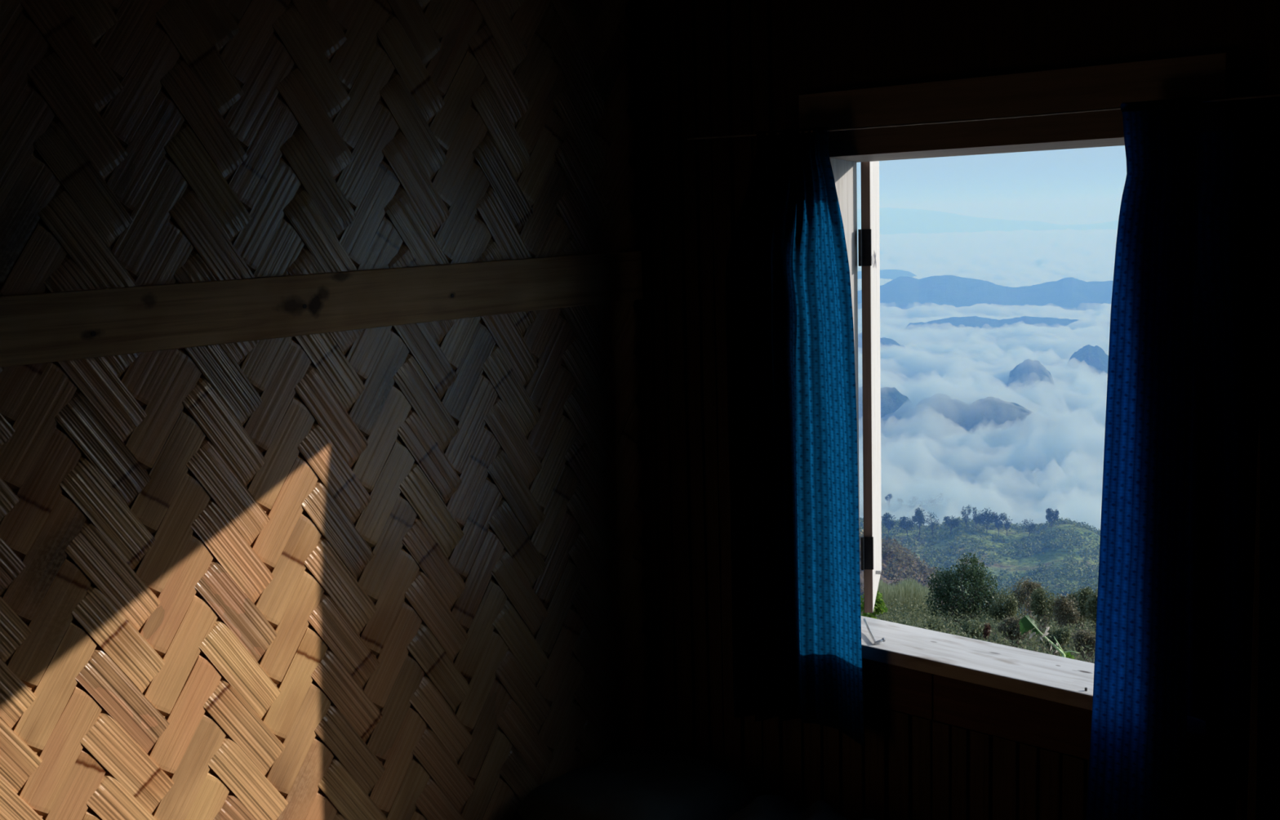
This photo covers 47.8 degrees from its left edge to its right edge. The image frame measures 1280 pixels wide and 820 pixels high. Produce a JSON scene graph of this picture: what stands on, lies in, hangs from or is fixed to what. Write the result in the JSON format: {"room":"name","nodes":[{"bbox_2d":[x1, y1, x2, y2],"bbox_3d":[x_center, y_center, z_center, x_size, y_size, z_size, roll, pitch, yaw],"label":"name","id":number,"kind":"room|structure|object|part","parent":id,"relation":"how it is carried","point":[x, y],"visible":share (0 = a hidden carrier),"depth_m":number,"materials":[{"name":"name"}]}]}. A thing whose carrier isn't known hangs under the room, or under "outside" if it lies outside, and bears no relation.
{"room":"traditional dwelling","nodes":[
{"label":"traditional dwelling","id":0,"kind":"room"},
{"bbox_2d":[0,0,651,819],"bbox_3d":[-1.167,0.117,1.843,0.062,2.450,3.370,6,10,44],"label":"wall","id":1,"kind":"structure","parent":0,"point":[397,571],"depth_m":2.44,"materials":[{"name":"brown wicker"}]},
{"bbox_2d":[0,250,643,367],"bbox_3d":[-0.712,-0.145,2.234,0.020,0.099,2.058,6,11,44],"label":"batten","id":2,"kind":"object","parent":1,"relation":"attached to","point":[70,325],"visible":1,"depth_m":2.37,"materials":[{"name":"brown wood"}]},
{"bbox_2d":[884,493,893,514],"bbox_3d":[152.103,58.568,882.855,4.895,16.138,3.946,6,10,44],"label":"tree","id":3,"kind":"object","parent":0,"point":[889,495],"visible":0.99,"depth_m":882.21,"materials":[{"name":"green plant"}]},
{"bbox_3d":[151.957,53.359,882.165,4.895,5.625,3.946,6,10,44],"label":"crown","id":4,"kind":"part","parent":3,"relation":"part of","materials":[{"name":"green plant"}]},
{"bbox_2d":[908,496,925,514],"bbox_3d":[170.429,58.395,890.072,10.557,12.877,8.979,6,10,44],"label":"tree","id":5,"kind":"object","parent":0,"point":[913,496],"visible":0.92,"depth_m":889.35,"materials":[{"name":"green plant"}]},
{"bbox_3d":[170.045,55.399,889.742,11.391,6.830,7.285,-2,8,0],"label":"crown","id":6,"kind":"part","parent":5,"relation":"part of","materials":[{"name":"green plant"}]},
{"bbox_2d":[925,492,946,514],"bbox_3d":[181.545,57.121,886.940,11.923,14.010,9.744,6,10,44],"label":"tree","id":7,"kind":"object","parent":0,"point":[931,501],"visible":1,"depth_m":887.39,"materials":[{"name":"green plant"}]},
{"bbox_3d":[181.474,54.600,886.607,11.924,8.921,9.743,6,10,44],"label":"crown","id":8,"kind":"part","parent":7,"relation":"part of","materials":[{"name":"green plant"}]},
{"bbox_2d":[627,0,1279,819],"bbox_3d":[1.285,0.049,1.837,3.600,2.450,0.090,6,10,44],"label":"wall","id":9,"kind":"structure","parent":0,"point":[700,68],"depth_m":2.77,"materials":[{"name":"brown wood"}]},
{"bbox_2d":[686,93,1279,141],"bbox_3d":[0.658,-0.468,2.273,1.526,0.010,0.057,6,10,44],"label":"wire","id":10,"kind":"object","parent":9,"relation":"attached to","point":[701,139],"visible":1,"depth_m":2.34,"materials":[{"name":"plastic"}]},
{"bbox_2d":[725,126,865,746],"bbox_3d":[0.290,0.054,2.680,0.303,1.130,0.050,6,10,44],"label":"curtain","id":11,"kind":"object","parent":10,"relation":"hanging from","point":[797,649],"visible":1,"depth_m":2.68,"materials":[{"name":"blue fabric"}]},
{"bbox_2d":[1085,92,1279,819],"bbox_3d":[0.913,0.130,2.107,0.521,1.164,0.066,6,10,44],"label":"curtain","id":12,"kind":"object","parent":10,"relation":"hanging from","point":[1193,366],"visible":1,"depth_m":2.18,"materials":[{"name":"blue fabric"}]},
{"bbox_2d":[799,53,1230,786],"bbox_3d":[0.642,0.000,2.498,0.838,1.121,0.164,6,10,44],"label":"window","id":13,"kind":"structure","parent":9,"relation":"in","point":[1045,700],"depth_m":2.46,"materials":[{"name":"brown wood"}]},
{"bbox_2d":[857,160,881,613],"bbox_3d":[0.465,-0.092,2.887,0.033,0.930,0.356,0,8,12],"label":"window shutter","id":14,"kind":"object","parent":13,"relation":"attached to","point":[868,237],"visible":0.91,"depth_m":2.77,"materials":[{"name":"white wood"}]},
{"bbox_3d":[0.465,-0.093,2.892,0.016,0.930,0.342,0,8,12],"label":"panel","id":15,"kind":"part","parent":14,"relation":"part of","materials":[{"name":"white wood"}]},
{"bbox_2d":[863,617,885,644],"bbox_3d":[0.438,0.419,2.736,0.103,0.013,0.098,6,10,44],"label":"hook","id":16,"kind":"object","parent":13,"relation":"on","point":[882,639],"visible":1,"depth_m":2.70,"materials":[{"name":"metal"}]},
{"bbox_3d":[0.435,0.419,2.739,0.004,0.012,0.132,-2,8,0],"label":"rod","id":17,"kind":"part","parent":16,"relation":"part of","materials":[{"name":"metal"}]},
{"bbox_3d":[0.656,0.457,2.560,0.778,0.026,0.162,6,10,44],"label":"sill","id":18,"kind":"part","parent":13,"relation":"part of","materials":[{"name":"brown wood"}]},
{"label":"outside","id":19,"kind":"structure","parent":0,"visible":0},
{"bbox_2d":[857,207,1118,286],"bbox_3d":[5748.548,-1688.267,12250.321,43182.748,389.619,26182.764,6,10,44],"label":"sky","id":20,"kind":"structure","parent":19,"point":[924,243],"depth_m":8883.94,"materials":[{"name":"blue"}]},
{"bbox_3d":[0.163,1.433,0.804,3.600,0.060,3.430,6,10,44],"label":"floor","id":21,"kind":"structure","parent":0,"visible":0},
{"bbox_3d":[-0.286,1.083,2.053,1.020,0.330,1.970,6,10,44],"label":"bed","id":22,"kind":"object","parent":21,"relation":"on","visible":0},
{"bbox_2d":[517,745,759,819],"bbox_3d":[0.002,0.759,2.795,0.360,0.129,0.360,6,10,44],"label":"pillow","id":23,"kind":"object","parent":22,"relation":"on","point":[633,782],"visible":0.97,"depth_m":2.74,"materials":[{"name":"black fabric"}]},
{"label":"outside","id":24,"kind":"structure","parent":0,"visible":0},
{"bbox_2d":[860,521,1100,628],"bbox_3d":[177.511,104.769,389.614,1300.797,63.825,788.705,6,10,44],"label":"ridge","id":25,"kind":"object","parent":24,"point":[1022,564],"visible":0.14,"depth_m":611.84,"materials":[{"name":"green plant"}]},
{"bbox_2d":[881,511,897,533],"bbox_3d":[110.709,50.733,643.213,7.858,10.898,6.482,6,10,44],"label":"tree","id":26,"kind":"object","parent":25,"relation":"on","point":[888,525],"visible":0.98,"depth_m":642.29,"materials":[{"name":"green plant"}]},
{"bbox_2d":[898,515,917,537],"bbox_3d":[118.951,51.743,641.579,7.890,10.357,6.815,6,10,44],"label":"tree","id":27,"kind":"object","parent":25,"relation":"on","point":[907,523],"visible":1,"depth_m":641.20,"materials":[{"name":"green plant"}]},
{"bbox_3d":[118.905,50.083,641.360,7.890,7.006,6.816,6,10,44],"label":"crown","id":28,"kind":"part","parent":27,"relation":"part of","materials":[{"name":"green plant"}]},
{"bbox_2d":[913,505,925,538],"bbox_3d":[124.211,50.096,642.712,5.900,15.103,6.275,6,10,44],"label":"tree","id":29,"kind":"object","parent":25,"relation":"on","point":[921,518],"visible":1,"depth_m":641.83,"materials":[{"name":"green plant"}]},
{"bbox_3d":[124.221,47.362,642.307,5.779,9.580,5.653,-3,8,-7],"label":"crown","id":30,"kind":"part","parent":29,"relation":"part of","materials":[{"name":"green plant"}]},
{"bbox_2d":[924,511,939,537],"bbox_3d":[130.384,51.163,644.494,6.436,12.215,5.147,6,10,44],"label":"tree","id":31,"kind":"object","parent":25,"relation":"on","point":[931,524],"visible":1,"depth_m":644.49,"materials":[{"name":"green plant"}]},
{"bbox_3d":[130.323,48.977,644.205,6.436,7.802,5.147,6,10,44],"label":"crown","id":32,"kind":"part","parent":31,"relation":"part of","materials":[{"name":"green plant"}]},
{"bbox_2d":[942,515,960,534],"bbox_3d":[138.092,51.079,639.821,7.197,8.893,6.151,6,10,44],"label":"tree","id":33,"kind":"object","parent":25,"relation":"on","point":[953,521],"visible":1,"depth_m":639.32,"materials":[{"name":"green plant"}]},
{"bbox_3d":[138.048,49.509,639.614,7.197,5.726,6.151,6,10,44],"label":"crown","id":34,"kind":"part","parent":33,"relation":"part of","materials":[{"name":"green plant"}]},
{"bbox_2d":[960,504,972,526],"bbox_3d":[145.397,47.708,644.190,5.141,11.444,4.722,6,10,44],"label":"tree","id":35,"kind":"object","parent":25,"relation":"on","point":[968,507],"visible":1,"depth_m":643.87,"materials":[{"name":"green plant"}]},
{"bbox_2d":[972,506,979,528],"bbox_3d":[150.012,48.323,645.337,3.661,10.316,3.453,6,10,44],"label":"tree","id":36,"kind":"object","parent":25,"relation":"on","point":[974,508],"visible":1,"depth_m":645.12,"materials":[{"name":"green plant"}]},
{"bbox_2d":[859,516,1100,622],"bbox_3d":[105.359,63.954,596.959,333.732,31.291,334.773,6,10,44],"label":"scrub","id":37,"kind":"object","parent":25,"relation":"on","point":[1088,571],"visible":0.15,"depth_m":607.96,"materials":[{"name":"green plant"}]},
{"bbox_2d":[975,507,998,533],"bbox_3d":[153.745,48.959,640.272,9.529,11.717,7.629,6,10,44],"label":"tree","id":38,"kind":"object","parent":25,"relation":"on","point":[987,517],"visible":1,"depth_m":639.63,"materials":[{"name":"green plant"}]},
{"bbox_2d":[993,512,1004,536],"bbox_3d":[158.400,50.616,638.375,4.338,10.837,3.676,6,10,44],"label":"tree","id":39,"kind":"object","parent":25,"relation":"on","point":[996,522],"visible":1,"depth_m":637.92,"materials":[{"name":"green plant"}]},
{"bbox_3d":[158.278,48.885,638.129,4.558,7.336,3.076,-3,8,-8],"label":"crown","id":40,"kind":"part","parent":39,"relation":"part of","materials":[{"name":"green plant"}]},
{"bbox_2d":[1002,512,1012,536],"bbox_3d":[162.542,50.747,640.489,4.606,10.742,3.943,6,10,44],"label":"tree","id":41,"kind":"object","parent":25,"relation":"on","point":[1006,523],"visible":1,"depth_m":639.95,"materials":[{"name":"green plant"}]},
{"bbox_3d":[162.497,49.135,640.276,4.606,7.490,3.943,6,10,44],"label":"crown","id":42,"kind":"part","parent":41,"relation":"part of","materials":[{"name":"green plant"}]},
{"bbox_2d":[1022,518,1036,537],"bbox_3d":[170.989,52.223,635.106,6.063,8.868,5.293,6,10,44],"label":"tree","id":43,"kind":"object","parent":25,"relation":"on","point":[1031,524],"visible":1,"depth_m":634.81,"materials":[{"name":"green plant"}]},
{"bbox_2d":[1045,507,1058,530],"bbox_3d":[180.426,48.349,633.039,5.773,11.320,4.767,6,10,44],"label":"tree","id":44,"kind":"object","parent":25,"relation":"on","point":[1050,514],"visible":1,"depth_m":632.34,"materials":[{"name":"green plant"}]},
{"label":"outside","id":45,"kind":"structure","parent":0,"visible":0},
{"bbox_2d":[859,539,1094,661],"bbox_3d":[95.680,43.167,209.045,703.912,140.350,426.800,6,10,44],"label":"slope","id":46,"kind":"structure","parent":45,"point":[885,578],"depth_m":317.65,"materials":[{"name":"green plant"}]},
{"bbox_2d":[860,590,888,618],"bbox_3d":[5.489,6.216,34.706,0.875,3.857,0.767,6,10,44],"label":"leafy bush","id":47,"kind":"object","parent":46,"relation":"on","point":[879,606],"visible":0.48,"depth_m":34.41,"materials":[{"name":"green plant"}]},
{"bbox_2d":[875,576,935,622],"bbox_3d":[18.811,14.156,104.336,15.706,9.507,20.684,6,10,44],"label":"grass","id":48,"kind":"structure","parent":46,"relation":"on","point":[911,588],"depth_m":93.53,"materials":[{"name":"green plant"}]},
{"bbox_2d":[859,528,983,622],"bbox_3d":[36.595,43.092,323.331,101.630,27.445,97.681,6,10,44],"label":"dry brush","id":49,"kind":"object","parent":46,"relation":"on","point":[895,548],"visible":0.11,"depth_m":328.69,"materials":[{"name":"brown plant"}]},
{"bbox_2d":[920,615,948,631],"bbox_3d":[14.326,11.001,70.621,1.285,1.859,1.583,6,10,44],"label":"bush","id":50,"kind":"object","parent":46,"relation":"on","point":[931,620],"visible":0.36,"depth_m":70.38,"materials":[{"name":"green plant"}]},
{"bbox_2d":[923,551,1002,632],"bbox_3d":[17.897,10.291,80.184,3.937,4.959,3.718,6,10,44],"label":"bush","id":51,"kind":"object","parent":46,"relation":"on","point":[945,593],"visible":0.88,"depth_m":79.75,"materials":[{"name":"green plant"}]},
{"bbox_2d":[960,618,990,638],"bbox_3d":[14.369,10.025,62.280,1.247,2.098,1.225,6,10,44],"label":"bush","id":52,"kind":"object","parent":46,"relation":"on","point":[965,627],"visible":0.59,"depth_m":62.00,"materials":[{"name":"green plant"}]},
{"bbox_2d":[860,596,1096,663],"bbox_3d":[11.823,12.181,82.783,62.358,18.508,67.950,6,10,44],"label":"undergrowth","id":53,"kind":"object","parent":46,"relation":"on","point":[913,620],"visible":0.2,"depth_m":66.14,"materials":[{"name":"green plant"}]},
{"bbox_2d":[982,622,991,641],"bbox_3d":[13.965,9.628,58.175,0.380,2.218,0.375,6,10,44],"label":"fern","id":54,"kind":"object","parent":46,"relation":"on","point":[986,633],"visible":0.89,"depth_m":58.03,"materials":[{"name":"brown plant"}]},
{"bbox_2d":[988,586,1019,643],"bbox_3d":[18.568,10.600,73.824,1.604,3.339,1.484,6,10,44],"label":"bush","id":55,"kind":"object","parent":46,"relation":"on","point":[1011,605],"visible":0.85,"depth_m":73.48,"materials":[{"name":"green plant"}]},
{"bbox_3d":[18.550,9.959,73.739,1.604,2.047,1.484,6,10,44],"label":"crown","id":56,"kind":"part","parent":55,"relation":"part of","materials":[{"name":"green plant"}]},
{"bbox_2d":[995,614,1036,647],"bbox_3d":[15.554,9.588,59.694,1.666,2.528,1.647,6,10,44],"label":"bush","id":57,"kind":"object","parent":46,"relation":"on","point":[1011,620],"visible":0.67,"depth_m":59.44,"materials":[{"name":"green plant"}]},
{"bbox_2d":[1010,575,1044,638],"bbox_3d":[20.665,10.696,77.505,1.861,3.785,1.978,6,10,44],"label":"bush","id":58,"kind":"object","parent":46,"relation":"on","point":[1028,588],"visible":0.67,"depth_m":77.35,"materials":[{"name":"green plant"}]},
{"bbox_3d":[20.642,9.851,77.393,1.861,2.078,1.978,6,10,44],"label":"crown","id":59,"kind":"part","parent":58,"relation":"part of","materials":[{"name":"green plant"}]},
{"bbox_2d":[1028,586,1058,647],"bbox_3d":[20.037,10.359,71.394,1.768,3.454,1.925,6,10,44],"label":"bush","id":60,"kind":"object","parent":46,"relation":"on","point":[1039,604],"visible":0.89,"depth_m":71.05,"materials":[{"name":"green plant"}]},
{"bbox_3d":[19.974,9.677,71.235,1.635,2.056,1.726,1,8,17],"label":"crown","id":61,"kind":"part","parent":60,"relation":"part of","materials":[{"name":"green plant"}]},
{"bbox_2d":[1018,614,1079,657],"bbox_3d":[7.328,5.296,25.961,0.962,3.277,0.451,6,10,44],"label":"banana plant","id":62,"kind":"object","parent":46,"relation":"on","point":[1026,623],"visible":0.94,"depth_m":25.83,"materials":[{"name":"green plant"}]},
{"bbox_3d":[6.978,3.870,25.891,0.386,0.409,0.113,0,8,15],"label":"blade","id":63,"kind":"part","parent":62,"relation":"part of","materials":[{"name":"green plant"}]},
{"bbox_3d":[7.284,5.308,25.885,0.768,3.277,0.196,0,8,10],"label":"stem","id":64,"kind":"part","parent":62,"relation":"part of","materials":[{"name":"green plant"}]},
{"bbox_2d":[1038,624,1072,655],"bbox_3d":[16.290,9.510,56.502,1.506,2.392,1.445,6,10,44],"label":"bush","id":65,"kind":"object","parent":46,"relation":"on","point":[1062,635],"visible":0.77,"depth_m":56.03,"materials":[{"name":"green plant"}]},
{"bbox_2d":[1050,592,1080,651],"bbox_3d":[19.760,10.076,67.104,1.632,3.328,1.420,6,10,44],"label":"bush","id":66,"kind":"object","parent":46,"relation":"on","point":[1064,611],"visible":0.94,"depth_m":66.71,"materials":[{"name":"green plant"}]},
{"bbox_3d":[19.781,9.357,66.979,1.532,1.871,1.406,6,10,44],"label":"crown","id":67,"kind":"part","parent":66,"relation":"part of","materials":[{"name":"green plant"}]},
{"bbox_2d":[1060,651,1075,658],"bbox_3d":[7.936,5.777,26.877,0.306,2.675,0.271,6,10,44],"label":"leafy bush","id":68,"kind":"object","parent":46,"relation":"on","point":[1068,655],"visible":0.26,"depth_m":26.69,"materials":[{"name":"green plant"}]},
{"bbox_2d":[1066,586,1093,639],"bbox_3d":[21.224,10.232,69.843,1.581,3.563,1.499,6,10,44],"label":"bush","id":69,"kind":"object","parent":46,"relation":"on","point":[1085,592],"visible":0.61,"depth_m":69.56,"materials":[{"name":"green plant"}]},
{"bbox_2d":[1069,626,1095,662],"bbox_3d":[17.058,9.459,55.125,1.430,2.423,1.493,6,10,44],"label":"bush","id":70,"kind":"object","parent":46,"relation":"on","point":[1082,636],"visible":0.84,"depth_m":54.78,"materials":[{"name":"green plant"}]},
{"bbox_2d":[1083,585,1097,633],"bbox_3d":[21.448,10.013,67.743,1.407,3.654,1.522,6,10,44],"label":"bush","id":71,"kind":"object","parent":46,"relation":"on","point":[1091,609],"visible":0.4,"depth_m":67.45,"materials":[{"name":"green plant"}]},
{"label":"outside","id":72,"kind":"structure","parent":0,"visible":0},
{"bbox_2d":[857,332,1108,530],"bbox_3d":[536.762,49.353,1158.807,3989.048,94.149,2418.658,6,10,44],"label":"clouds","id":73,"kind":"structure","parent":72,"point":[1026,440],"depth_m":1314.53,"materials":[{"name":"white"}]},
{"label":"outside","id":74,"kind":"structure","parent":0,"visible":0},
{"bbox_2d":[857,269,1113,371],"bbox_3d":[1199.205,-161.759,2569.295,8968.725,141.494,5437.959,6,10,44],"label":"mountain range","id":75,"kind":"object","parent":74,"point":[960,323],"visible":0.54,"depth_m":2949.71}
]}

